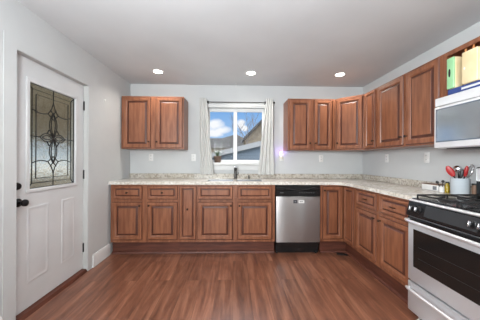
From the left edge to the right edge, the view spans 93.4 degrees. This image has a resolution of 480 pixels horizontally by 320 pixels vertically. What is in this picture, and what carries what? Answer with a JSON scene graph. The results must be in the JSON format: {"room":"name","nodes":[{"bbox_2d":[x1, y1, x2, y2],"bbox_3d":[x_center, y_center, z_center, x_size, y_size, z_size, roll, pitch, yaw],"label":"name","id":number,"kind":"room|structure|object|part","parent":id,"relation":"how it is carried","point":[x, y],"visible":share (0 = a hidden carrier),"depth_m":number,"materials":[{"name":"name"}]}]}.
{"room":"kitchen","nodes":[
{"label":"kitchen","id":0,"kind":"room"},
{"bbox_2d":[0,0,130,316],"bbox_3d":[-1.764,0.024,0.511,0.140,2.519,6.320,0,0,-2],"label":"wall","id":1,"kind":"structure","parent":0,"point":[111,162],"depth_m":2.76,"materials":[{"name":"paint"}]},
{"bbox_2d":[2,31,92,319],"bbox_3d":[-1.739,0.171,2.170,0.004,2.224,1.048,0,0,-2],"label":"trim","id":2,"kind":"structure","parent":1,"relation":"attached to","point":[11,43],"depth_m":1.72,"materials":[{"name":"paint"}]},
{"bbox_2d":[16,53,84,315],"bbox_3d":[-1.774,0.197,2.180,0.123,2.094,0.858,0,0,-2],"label":"door","id":3,"kind":"structure","parent":1,"relation":"in","point":[50,105],"depth_m":2.11,"materials":[{"name":"white paint"}]},
{"bbox_3d":[-1.743,0.343,1.810,0.079,0.068,0.068,0,0,-2],"label":"knob","id":4,"kind":"part","parent":3,"relation":"part of","materials":[{"name":"black metal"}]},
{"bbox_3d":[-1.788,0.719,2.006,0.005,0.640,0.220,0,0,-2],"label":"raised panel","id":5,"kind":"part","parent":3,"relation":"part of","materials":[{"name":"white paint"}]},
{"bbox_3d":[-1.811,-0.208,2.185,0.006,0.917,0.560,0,0,-2],"label":"glass pane","id":6,"kind":"part","parent":3,"relation":"part of","materials":[{"name":"beige"}]},
{"bbox_3d":[-1.785,-0.208,2.186,0.014,0.973,0.616,0,0,-2],"label":"glass frame","id":7,"kind":"part","parent":3,"relation":"part of","materials":[{"name":"white paint"}]},
{"bbox_3d":[-1.798,0.719,2.371,0.005,0.640,0.190,0,0,-2],"label":"raised panel","id":8,"kind":"part","parent":3,"relation":"part of","materials":[{"name":"white paint"}]},
{"bbox_2d":[16,269,87,319],"bbox_3d":[-1.815,1.267,2.176,0.144,0.034,0.853,0,0,-2],"label":"trim","id":9,"kind":"structure","parent":1,"relation":"attached to","point":[27,312],"depth_m":2.09,"materials":[{"name":"brown wood"}]},
{"bbox_2d":[92,244,109,267],"bbox_3d":[-1.758,1.206,2.879,0.017,0.154,0.364,0,0,-2],"label":"baseboard","id":10,"kind":"structure","parent":1,"relation":"attached to","point":[99,256],"depth_m":2.84,"materials":[{"name":"white paint"}]},
{"bbox_2d":[25,242,421,319],"bbox_3d":[0.213,1.344,0.567,4.109,0.100,6.600,0,0,-2],"label":"floor","id":11,"kind":"structure","parent":0,"point":[299,285],"depth_m":2.24,"materials":[{"name":"brown wood"}]},
{"bbox_2d":[111,185,179,253],"bbox_3d":[-1.301,0.809,3.354,0.915,0.952,0.659,0,0,-2],"label":"base cabinet","id":12,"kind":"object","parent":11,"relation":"on","point":[144,218],"visible":0.98,"depth_m":3.06,"materials":[{"name":"brown wood"}]},
{"bbox_3d":[-1.523,0.440,3.059,0.399,0.182,0.019,0,0,-2],"label":"drawer","id":13,"kind":"part","parent":12,"relation":"part of","materials":[{"name":"brown wood"}]},
{"bbox_3d":[-1.525,0.824,3.059,0.399,0.514,0.019,0,0,-2],"label":"door","id":14,"kind":"part","parent":12,"relation":"part of","materials":[{"name":"brown wood"}]},
{"bbox_3d":[-1.297,1.271,3.115,0.913,0.029,0.029,0,0,-2],"label":"shoe moulding","id":15,"kind":"part","parent":12,"relation":"part of","materials":[{"name":"brown wood"}]},
{"bbox_3d":[-1.052,0.442,3.072,0.407,0.182,0.019,0,0,-2],"label":"drawer","id":16,"kind":"part","parent":12,"relation":"part of","materials":[{"name":"brown wood"}]},
{"bbox_3d":[-1.054,0.826,3.072,0.407,0.514,0.019,0,0,-2],"label":"door","id":17,"kind":"part","parent":12,"relation":"part of","materials":[{"name":"brown wood"}]},
{"bbox_2d":[109,178,468,199],"bbox_3d":[0.155,0.320,2.811,3.827,0.038,1.828,0,0,-2],"label":"countertop","id":18,"kind":"structure","parent":12,"relation":"on","point":[407,192],"depth_m":3.08,"materials":[{"name":"stone"}]},
{"bbox_2d":[208,179,261,180],"bbox_3d":[-0.074,0.392,3.357,0.803,0.180,0.283,0,0,-2],"label":"sink","id":19,"kind":"object","parent":18,"relation":"in","point":[209,179],"visible":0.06,"depth_m":3.49,"materials":[{"name":"silver metal"}]},
{"bbox_3d":[-0.286,0.391,3.351,0.378,0.180,0.283,0,0,-2],"label":"bowl","id":20,"kind":"part","parent":19,"relation":"part of","materials":[{"name":"silver metal"}]},
{"bbox_2d":[234,165,238,178],"bbox_3d":[-0.060,0.192,3.563,0.082,0.215,0.199,0,0,-2],"label":"faucet","id":21,"kind":"object","parent":18,"relation":"on","point":[235,166],"visible":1,"depth_m":3.61,"materials":[{"name":"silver metal"}]},
{"bbox_2d":[422,183,444,190],"bbox_3d":[2.006,0.277,2.342,0.096,0.066,0.200,0,0,-2],"label":"storage box","id":22,"kind":"object","parent":18,"relation":"on","point":[429,186],"visible":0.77,"depth_m":2.32,"materials":[{"name":"white plastic"}]},
{"bbox_3d":[2.006,0.249,2.342,0.096,0.010,0.200,0,0,-2],"label":"lid","id":23,"kind":"part","parent":22,"relation":"part of","materials":[{"name":"brown"}]},
{"bbox_2d":[444,182,449,192],"bbox_3d":[1.969,0.258,2.151,0.038,0.104,0.037,0,0,-2],"label":"oil bottle","id":24,"kind":"object","parent":18,"relation":"on","point":[446,187],"visible":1,"depth_m":2.14,"materials":[{"name":"yellow glass"}]},
{"bbox_2d":[450,178,470,193],"bbox_3d":[1.992,0.237,2.049,0.136,0.146,0.136,0,0,-2],"label":"utensil crock","id":25,"kind":"object","parent":18,"relation":"on","point":[457,185],"visible":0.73,"depth_m":2.00,"materials":[{"name":"white ceramic"}]},
{"bbox_2d":[446,166,455,177],"bbox_3d":[1.951,0.172,2.049,0.132,0.241,0.015,0,0,37],"label":"spatula","id":26,"kind":"object","parent":25,"relation":"in","point":[449,170],"visible":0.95,"depth_m":2.06,"materials":[{"name":"red plastic"}]},
{"bbox_2d":[453,166,462,177],"bbox_3d":[1.996,0.171,2.070,0.066,0.240,0.046,0,0,29],"label":"ladle","id":27,"kind":"object","parent":25,"relation":"in","point":[457,169],"visible":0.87,"depth_m":2.06,"materials":[{"name":"silver metal"}]},
{"bbox_2d":[453,166,462,172],"bbox_3d":[1.991,0.087,2.069,0.068,0.068,0.036,0,10,43],"label":"bowl","id":28,"kind":"object","parent":27,"relation":"on","point":[457,169],"depth_m":2.06,"materials":[{"name":"silver metal"}]},
{"bbox_2d":[459,170,463,178],"bbox_3d":[1.989,0.188,2.046,0.012,0.206,0.052,0,0,-34],"label":"slotted turner","id":29,"kind":"object","parent":25,"relation":"in","point":[461,174],"visible":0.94,"depth_m":2.04,"materials":[{"name":"black plastic"}]},
{"bbox_2d":[463,166,468,178],"bbox_3d":[2.015,0.171,2.035,0.020,0.240,0.060,0,0,-21],"label":"serving spoon","id":30,"kind":"object","parent":25,"relation":"in","point":[466,169],"visible":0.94,"depth_m":2.02,"materials":[{"name":"red plastic"}]},
{"bbox_2d":[472,183,475,193],"bbox_3d":[2.047,0.258,1.972,0.040,0.105,0.039,0,0,-2],"label":"spice jar","id":31,"kind":"object","parent":18,"relation":"on","point":[473,184],"visible":0.43,"depth_m":1.97,"materials":[{"name":"brown"}]},
{"bbox_2d":[179,185,196,253],"bbox_3d":[-0.721,0.812,3.370,0.245,0.952,0.659,0,0,-2],"label":"base cabinet","id":32,"kind":"object","parent":11,"relation":"on","point":[187,193],"visible":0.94,"depth_m":3.08,"materials":[{"name":"brown wood"}]},
{"bbox_3d":[-0.717,1.274,3.131,0.243,0.029,0.029,0,0,-2],"label":"shoe moulding","id":33,"kind":"part","parent":32,"relation":"part of","materials":[{"name":"brown wood"}]},
{"bbox_2d":[197,185,274,252],"bbox_3d":[-0.063,0.815,3.389,1.073,0.952,0.659,0,0,-2],"label":"base cabinet","id":34,"kind":"object","parent":11,"relation":"on","point":[230,218],"visible":0.98,"depth_m":3.10,"materials":[{"name":"brown wood"}]},
{"bbox_3d":[-0.337,0.446,3.092,0.476,0.182,0.019,0,0,-2],"label":"drawer","id":35,"kind":"part","parent":34,"relation":"part of","materials":[{"name":"brown wood"}]},
{"bbox_3d":[-0.339,0.830,3.092,0.476,0.514,0.019,0,0,-2],"label":"door","id":36,"kind":"part","parent":34,"relation":"part of","materials":[{"name":"brown wood"}]},
{"bbox_3d":[-0.058,1.277,3.150,1.071,0.029,0.029,0,0,-2],"label":"shoe moulding","id":37,"kind":"part","parent":34,"relation":"part of","materials":[{"name":"brown wood"}]},
{"bbox_3d":[-0.055,0.820,3.119,1.072,0.611,0.018,0,0,-2],"label":"frame","id":38,"kind":"part","parent":34,"relation":"part of","materials":[{"name":"brown wood"}]},
{"bbox_3d":[-0.054,0.426,3.145,1.071,0.174,0.070,0,0,-2],"label":"apron rail","id":39,"kind":"part","parent":34,"relation":"part of","materials":[{"name":"brown wood"}]},
{"bbox_3d":[0.203,0.833,3.107,0.472,0.514,0.019,0,0,-2],"label":"door","id":40,"kind":"part","parent":34,"relation":"part of","materials":[{"name":"brown wood"}]},
{"bbox_3d":[0.205,0.449,3.107,0.472,0.182,0.019,0,0,-2],"label":"drawer","id":41,"kind":"part","parent":34,"relation":"part of","materials":[{"name":"brown wood"}]},
{"bbox_2d":[275,185,319,252],"bbox_3d":[0.790,0.822,3.409,0.617,0.948,0.626,0,0,-2],"label":"dishwasher","id":42,"kind":"object","parent":11,"relation":"on","point":[297,207],"visible":1,"depth_m":3.11,"materials":[{"name":"silver metal"}]},
{"bbox_3d":[0.794,1.218,3.182,0.601,0.156,0.025,0,0,-2],"label":"toe panel","id":43,"kind":"part","parent":42,"relation":"part of","materials":[{"name":"black plastic"}]},
{"bbox_3d":[0.798,0.818,3.121,0.605,0.630,0.034,0,0,-2],"label":"door panel","id":44,"kind":"part","parent":42,"relation":"part of","materials":[{"name":"silver metal"}]},
{"bbox_3d":[0.800,0.424,3.119,0.609,0.148,0.038,0,0,-2],"label":"control panel","id":45,"kind":"part","parent":42,"relation":"part of","materials":[{"name":"black plastic"}]},
{"bbox_2d":[319,185,359,262],"bbox_3d":[1.581,0.824,3.308,0.941,0.952,0.912,0,0,-2],"label":"base cabinet","id":46,"kind":"object","parent":11,"relation":"on","point":[337,202],"visible":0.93,"depth_m":3.13,"materials":[{"name":"brown wood"}]},
{"bbox_3d":[1.285,0.729,3.137,0.284,0.732,0.019,0,0,-2],"label":"door","id":47,"kind":"part","parent":46,"relation":"part of","materials":[{"name":"brown wood"}]},
{"bbox_3d":[1.318,1.284,3.024,0.371,0.029,0.358,0,0,-2],"label":"shoe moulding","id":48,"kind":"part","parent":46,"relation":"part of","materials":[{"name":"brown wood"}]},
{"bbox_3d":[1.442,0.730,2.999,0.019,0.732,0.258,0,0,-2],"label":"door","id":49,"kind":"part","parent":46,"relation":"part of","materials":[{"name":"brown wood"}]},
{"bbox_2d":[356,188,410,304],"bbox_3d":[1.748,0.825,2.399,0.659,0.952,0.912,0,0,-2],"label":"base cabinet","id":50,"kind":"object","parent":11,"relation":"on","point":[381,226],"visible":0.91,"depth_m":2.31,"materials":[{"name":"brown wood"}]},
{"bbox_3d":[1.452,0.839,2.617,0.019,0.514,0.400,0,0,-2],"label":"door","id":51,"kind":"part","parent":50,"relation":"part of","materials":[{"name":"brown wood"}]},
{"bbox_3d":[1.454,0.455,2.617,0.019,0.182,0.400,0,0,-2],"label":"drawer","id":52,"kind":"part","parent":50,"relation":"part of","materials":[{"name":"brown wood"}]},
{"bbox_3d":[1.506,1.285,2.392,0.029,0.029,0.910,0,0,-2],"label":"shoe moulding","id":53,"kind":"part","parent":50,"relation":"part of","materials":[{"name":"brown wood"}]},
{"bbox_3d":[1.467,0.455,2.159,0.019,0.182,0.415,0,0,-2],"label":"drawer","id":54,"kind":"part","parent":50,"relation":"part of","materials":[{"name":"brown wood"}]},
{"bbox_3d":[1.465,0.839,2.159,0.019,0.514,0.415,0,0,-2],"label":"door","id":55,"kind":"part","parent":50,"relation":"part of","materials":[{"name":"brown wood"}]},
{"bbox_2d":[404,167,479,319],"bbox_3d":[1.736,0.680,1.553,0.726,1.242,0.760,0,0,-2],"label":"gas range","id":56,"kind":"object","parent":11,"relation":"on","point":[444,232],"visible":1,"depth_m":1.60,"materials":[{"name":"silver metal"}]},
{"bbox_3d":[1.411,1.065,1.544,0.054,0.033,0.746,0,0,-2],"label":"drawer handle","id":57,"kind":"part","parent":56,"relation":"part of","materials":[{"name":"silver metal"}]},
{"bbox_3d":[1.452,1.136,1.545,0.032,0.244,0.756,0,0,-2],"label":"drawer","id":58,"kind":"part","parent":56,"relation":"part of","materials":[{"name":"silver metal"}]},
{"bbox_3d":[1.407,0.498,1.544,0.065,0.028,0.760,0,0,-2],"label":"door handle","id":59,"kind":"part","parent":56,"relation":"part of","materials":[{"name":"silver metal"}]},
{"bbox_3d":[1.451,0.405,1.545,0.052,0.114,0.760,0,0,-2],"label":"control panel","id":60,"kind":"part","parent":56,"relation":"part of","materials":[{"name":"black metal"}]},
{"bbox_3d":[1.454,0.735,1.545,0.032,0.530,0.756,0,0,-2],"label":"oven door","id":61,"kind":"part","parent":56,"relation":"part of","materials":[{"name":"silver metal"}]},
{"bbox_3d":[1.462,0.338,1.546,0.031,0.019,0.760,0,0,-2],"label":"trim","id":62,"kind":"part","parent":56,"relation":"part of","materials":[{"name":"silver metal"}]},
{"bbox_2d":[412,198,479,212],"bbox_3d":[1.752,0.338,1.554,0.558,0.034,0.760,0,0,-2],"label":"cooktop","id":63,"kind":"object","parent":56,"relation":"in","point":[459,206],"depth_m":1.66,"materials":[{"name":"black metal"}]},
{"bbox_3d":[1.619,0.312,1.730,0.150,0.016,0.150,0,0,-2],"label":"burner","id":64,"kind":"part","parent":56,"relation":"part of","materials":[{"name":"black metal"}]},
{"bbox_3d":[1.425,0.397,1.395,0.029,0.050,0.049,13,0,-2],"label":"burner knob","id":65,"kind":"part","parent":56,"relation":"part of","materials":[{"name":"black"}]},
{"bbox_3d":[2.030,0.125,1.562,0.012,0.110,0.736,0,0,-2],"label":"backguard panel","id":66,"kind":"part","parent":56,"relation":"part of","materials":[{"name":"silver metal"}]},
{"bbox_2d":[130,84,362,173],"bbox_3d":[0.129,0.034,3.796,4.109,2.519,0.140,0,0,-2],"label":"wall","id":67,"kind":"structure","parent":0,"point":[164,161],"depth_m":3.73,"materials":[{"name":"paint"}]},
{"bbox_2d":[121,96,187,149],"bbox_3d":[-1.299,-0.555,3.496,0.916,0.779,0.374,0,0,-2],"label":"upper cabinet","id":68,"kind":"object","parent":67,"relation":"attached to","point":[148,122],"visible":1,"depth_m":3.35,"materials":[{"name":"brown wood"}]},
{"bbox_3d":[-1.522,-0.555,3.344,0.402,0.749,0.019,0,0,-2],"label":"door","id":69,"kind":"part","parent":68,"relation":"part of","materials":[{"name":"brown wood"}]},
{"bbox_3d":[-1.052,-0.552,3.357,0.396,0.749,0.019,0,0,-2],"label":"door","id":70,"kind":"part","parent":68,"relation":"part of","materials":[{"name":"brown wood"}]},
{"bbox_2d":[191,154,195,160],"bbox_3d":[-0.759,-0.040,3.696,0.072,0.116,0.009,0,0,-2],"label":"wall outlet","id":71,"kind":"object","parent":67,"relation":"attached to","point":[193,156],"visible":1,"depth_m":3.69,"materials":[{"name":"white plastic"}]},
{"bbox_2d":[207,104,265,169],"bbox_3d":[-0.065,-0.373,3.733,1.085,1.075,0.225,0,0,-2],"label":"window","id":72,"kind":"structure","parent":67,"relation":"in","point":[224,164],"depth_m":3.79,"materials":[{"name":"white paint"}]},
{"bbox_2d":[213,150,222,162],"bbox_3d":[-0.355,-0.070,3.682,0.172,0.222,0.132,0,0,-2],"label":"potted plant","id":73,"kind":"object","parent":72,"relation":"on","point":[217,159],"visible":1,"depth_m":3.64,"materials":[{"name":"green plant"}]},
{"bbox_3d":[-0.365,-0.011,3.682,0.132,0.104,0.132,0,0,-2],"label":"pot","id":74,"kind":"part","parent":73,"relation":"part of","materials":[{"name":"brown ceramic"}]},
{"bbox_3d":[-0.067,0.060,3.713,1.085,0.034,0.185,0,0,-2],"label":"sill","id":75,"kind":"part","parent":72,"relation":"part of","materials":[{"name":"white paint"}]},
{"bbox_2d":[207,101,274,104],"bbox_3d":[-0.038,-0.926,3.664,1.202,0.037,0.110,0,0,-2],"label":"curtain rod","id":76,"kind":"object","parent":67,"relation":"attached to","point":[207,101],"visible":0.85,"depth_m":3.63,"materials":[{"name":"black metal"}]},
{"bbox_2d":[199,98,213,173],"bbox_3d":[-0.532,-0.381,3.583,0.234,1.216,0.029,0,0,-2],"label":"curtain","id":77,"kind":"object","parent":76,"relation":"hanging from","point":[206,164],"visible":1,"depth_m":3.58,"materials":[{"name":"white fabric"}]},
{"bbox_2d":[258,98,273,174],"bbox_3d":[0.415,-0.377,3.609,0.256,1.216,0.029,0,0,-2],"label":"curtain","id":78,"kind":"object","parent":76,"relation":"hanging from","point":[266,162],"visible":1,"depth_m":3.61,"materials":[{"name":"white fabric"}]},
{"bbox_2d":[130,173,471,193],"bbox_3d":[0.156,0.263,2.812,3.828,0.076,1.828,0,0,-2],"label":"backsplash","id":79,"kind":"structure","parent":67,"relation":"attached to","point":[418,183],"depth_m":3.68,"materials":[{"name":"stone"}]},
{"bbox_2d":[283,99,334,150],"bbox_3d":[1.078,-0.537,3.563,0.715,0.779,0.374,0,0,-2],"label":"upper cabinet","id":80,"kind":"object","parent":67,"relation":"attached to","point":[308,124],"visible":1,"depth_m":3.41,"materials":[{"name":"brown wood"}]},
{"bbox_3d":[0.909,-0.536,3.412,0.332,0.749,0.019,0,0,-2],"label":"door","id":81,"kind":"part","parent":80,"relation":"part of","materials":[{"name":"brown wood"}]},
{"bbox_3d":[1.256,-0.535,3.421,0.280,0.749,0.019,0,0,-2],"label":"door","id":82,"kind":"part","parent":80,"relation":"part of","materials":[{"name":"brown wood"}]},
{"bbox_2d":[334,94,376,150],"bbox_3d":[1.746,-0.533,3.465,0.618,0.779,0.608,0,0,-2],"label":"upper cabinet","id":83,"kind":"object","parent":67,"relation":"attached to","point":[349,111],"visible":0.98,"depth_m":3.28,"materials":[{"name":"brown wood"}]},
{"bbox_3d":[1.586,-0.533,3.291,0.359,0.749,0.019,0,0,43],"label":"door","id":84,"kind":"part","parent":83,"relation":"part of","materials":[{"name":"brown wood"}]},
{"bbox_2d":[18,0,479,86],"bbox_3d":[0.226,-1.275,0.567,4.109,0.100,6.600,0,0,-2],"label":"ceiling","id":85,"kind":"structure","parent":0,"point":[194,42],"depth_m":2.21,"materials":[{"name":"paint"}]},
{"bbox_2d":[152,69,163,73],"bbox_3d":[-1.141,-1.229,3.149,0.160,0.006,0.160,0,0,-2],"label":"recessed light","id":86,"kind":"object","parent":85,"relation":"in","point":[157,71],"visible":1,"depth_m":3.14,"materials":[{"name":"white paint"}]},
{"bbox_2d":[245,71,256,74],"bbox_3d":[0.155,-1.222,3.185,0.160,0.006,0.160,0,0,-2],"label":"recessed light","id":87,"kind":"object","parent":85,"relation":"in","point":[247,72],"visible":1,"depth_m":3.19,"materials":[{"name":"white paint"}]},
{"bbox_2d":[334,72,345,76],"bbox_3d":[1.426,-1.215,3.221,0.160,0.006,0.160,0,0,-2],"label":"recessed light","id":88,"kind":"object","parent":85,"relation":"in","point":[340,73],"visible":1,"depth_m":3.22,"materials":[{"name":"white paint"}]},
{"bbox_2d":[362,22,479,185],"bbox_3d":[2.203,0.045,0.622,0.140,2.519,6.320,0,0,-2],"label":"wall","id":89,"kind":"structure","parent":0,"point":[408,163],"depth_m":2.58,"materials":[{"name":"paint"}]},
{"bbox_2d":[364,88,392,149],"bbox_3d":[1.880,-0.532,3.024,0.374,0.779,0.276,0,0,-2],"label":"upper cabinet","id":90,"kind":"object","parent":89,"relation":"attached to","point":[370,97],"visible":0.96,"depth_m":2.99,"materials":[{"name":"brown wood"}]},
{"bbox_3d":[1.753,-0.533,3.021,0.018,0.779,0.276,0,0,-2],"label":"frame","id":91,"kind":"part","parent":90,"relation":"part of","materials":[{"name":"brown wood"}]},
{"bbox_3d":[1.733,-0.532,3.017,0.019,0.749,0.227,0,0,-2],"label":"door","id":92,"kind":"part","parent":90,"relation":"part of","materials":[{"name":"brown wood"}]},
{"bbox_2d":[385,154,388,161],"bbox_3d":[2.057,-0.025,3.174,0.009,0.116,0.072,0,0,-2],"label":"wall outlet","id":93,"kind":"object","parent":89,"relation":"attached to","point":[386,155],"visible":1,"depth_m":3.16,"materials":[{"name":"white plastic"}]},
{"bbox_2d":[377,55,442,148],"bbox_3d":[1.896,-0.532,2.433,0.374,0.779,0.902,0,0,-2],"label":"upper cabinet","id":94,"kind":"object","parent":89,"relation":"attached to","point":[406,107],"visible":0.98,"depth_m":2.33,"materials":[{"name":"brown wood"}]},
{"bbox_3d":[1.744,-0.532,2.637,0.019,0.749,0.438,0,0,-2],"label":"door","id":95,"kind":"part","parent":94,"relation":"part of","materials":[{"name":"brown wood"}]},
{"bbox_3d":[1.757,-0.532,2.190,0.019,0.749,0.388,0,0,-2],"label":"door","id":96,"kind":"part","parent":94,"relation":"part of","materials":[{"name":"brown wood"}]},
{"bbox_2d":[424,152,429,162],"bbox_3d":[2.075,-0.025,2.517,0.009,0.116,0.072,0,0,-2],"label":"wall outlet","id":97,"kind":"object","parent":89,"relation":"attached to","point":[426,155],"visible":1,"depth_m":2.50,"materials":[{"name":"white plastic"}]},
{"bbox_2d":[443,36,479,96],"bbox_3d":[1.946,-0.727,1.599,0.323,0.390,0.762,0,0,-2],"label":"upper cabinet","id":98,"kind":"object","parent":89,"relation":"attached to","point":[458,51],"visible":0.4,"depth_m":1.92,"materials":[{"name":"brown wood"}]},
{"bbox_2d":[434,86,479,148],"bbox_3d":[1.884,-0.310,1.597,0.442,0.436,0.758,0,0,-2],"label":"microwave","id":99,"kind":"object","parent":98,"relation":"attached to","point":[457,115],"visible":1,"depth_m":1.76,"materials":[{"name":"silver metal"}]},
{"bbox_3d":[1.698,-0.291,1.696,0.003,0.265,0.490,0,0,-2],"label":"door glass","id":100,"kind":"part","parent":99,"relation":"part of","materials":[{"name":"grey glass"}]},
{"bbox_2d":[448,80,479,94],"bbox_3d":[1.744,-0.552,1.667,0.061,0.046,0.395,0,0,-2],"label":"flat box","id":101,"kind":"object","parent":99,"relation":"on","point":[474,84],"visible":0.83,"depth_m":1.73,"materials":[{"name":"blue cardboard"}]},
{"bbox_2d":[447,56,461,89],"bbox_3d":[1.736,-0.702,1.831,0.078,0.252,0.063,0,0,-2],"label":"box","id":102,"kind":"object","parent":101,"relation":"on","point":[454,64],"visible":0.9,"depth_m":1.80,"materials":[{"name":"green cardboard"}]},
{"bbox_3d":[1.706,-0.702,1.830,0.016,0.250,0.062,0,0,-2],"label":"panel","id":103,"kind":"part","parent":102,"relation":"part of","materials":[{"name":"green cardboard"}]},
{"bbox_2d":[462,46,479,84],"bbox_3d":[1.740,-0.698,1.682,0.078,0.245,0.115,0,0,-2],"label":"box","id":104,"kind":"object","parent":101,"relation":"on","point":[470,58],"visible":0.94,"depth_m":1.66,"materials":[{"name":"beige cardboard"}]},
{"label":"outside","id":105,"kind":"structure","parent":0,"visible":0},
{"bbox_3d":[-0.708,1.589,24.990,60.000,0.100,70.000,0,0,-2],"label":"ground","id":106,"kind":"structure","parent":105,"visible":0},
{"bbox_2d":[210,135,243,152],"bbox_3d":[-2.060,-0.197,19.450,5.220,3.458,5.400,0,0,-2],"label":"house","id":107,"kind":"structure","parent":106,"relation":"on","point":[217,144],"depth_m":16.78,"materials":[{"name":"grey paint"}]},
{"bbox_2d":[212,141,260,159],"bbox_3d":[0.661,0.116,8.622,5.225,2.861,1.500,0,0,-2],"label":"shed","id":108,"kind":"object","parent":106,"relation":"on","point":[251,151],"visible":0.18,"depth_m":7.99,"materials":[{"name":"blue"}]},
{"bbox_2d":[229,112,261,143],"bbox_3d":[0.452,-0.498,10.996,2.058,4.091,1.047,0,0,-2],"label":"bare tree","id":109,"kind":"object","parent":106,"relation":"on","point":[244,112],"visible":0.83,"depth_m":11.05,"materials":[{"name":"brown plant"}]},
{"bbox_2d":[241,119,261,144],"bbox_3d":[2.840,-1.216,13.910,5.452,5.547,2.050,0,0,-2],"label":"house","id":110,"kind":"structure","parent":106,"relation":"on","point":[258,128],"depth_m":13.03,"materials":[{"name":"beige paint"}]}
]}

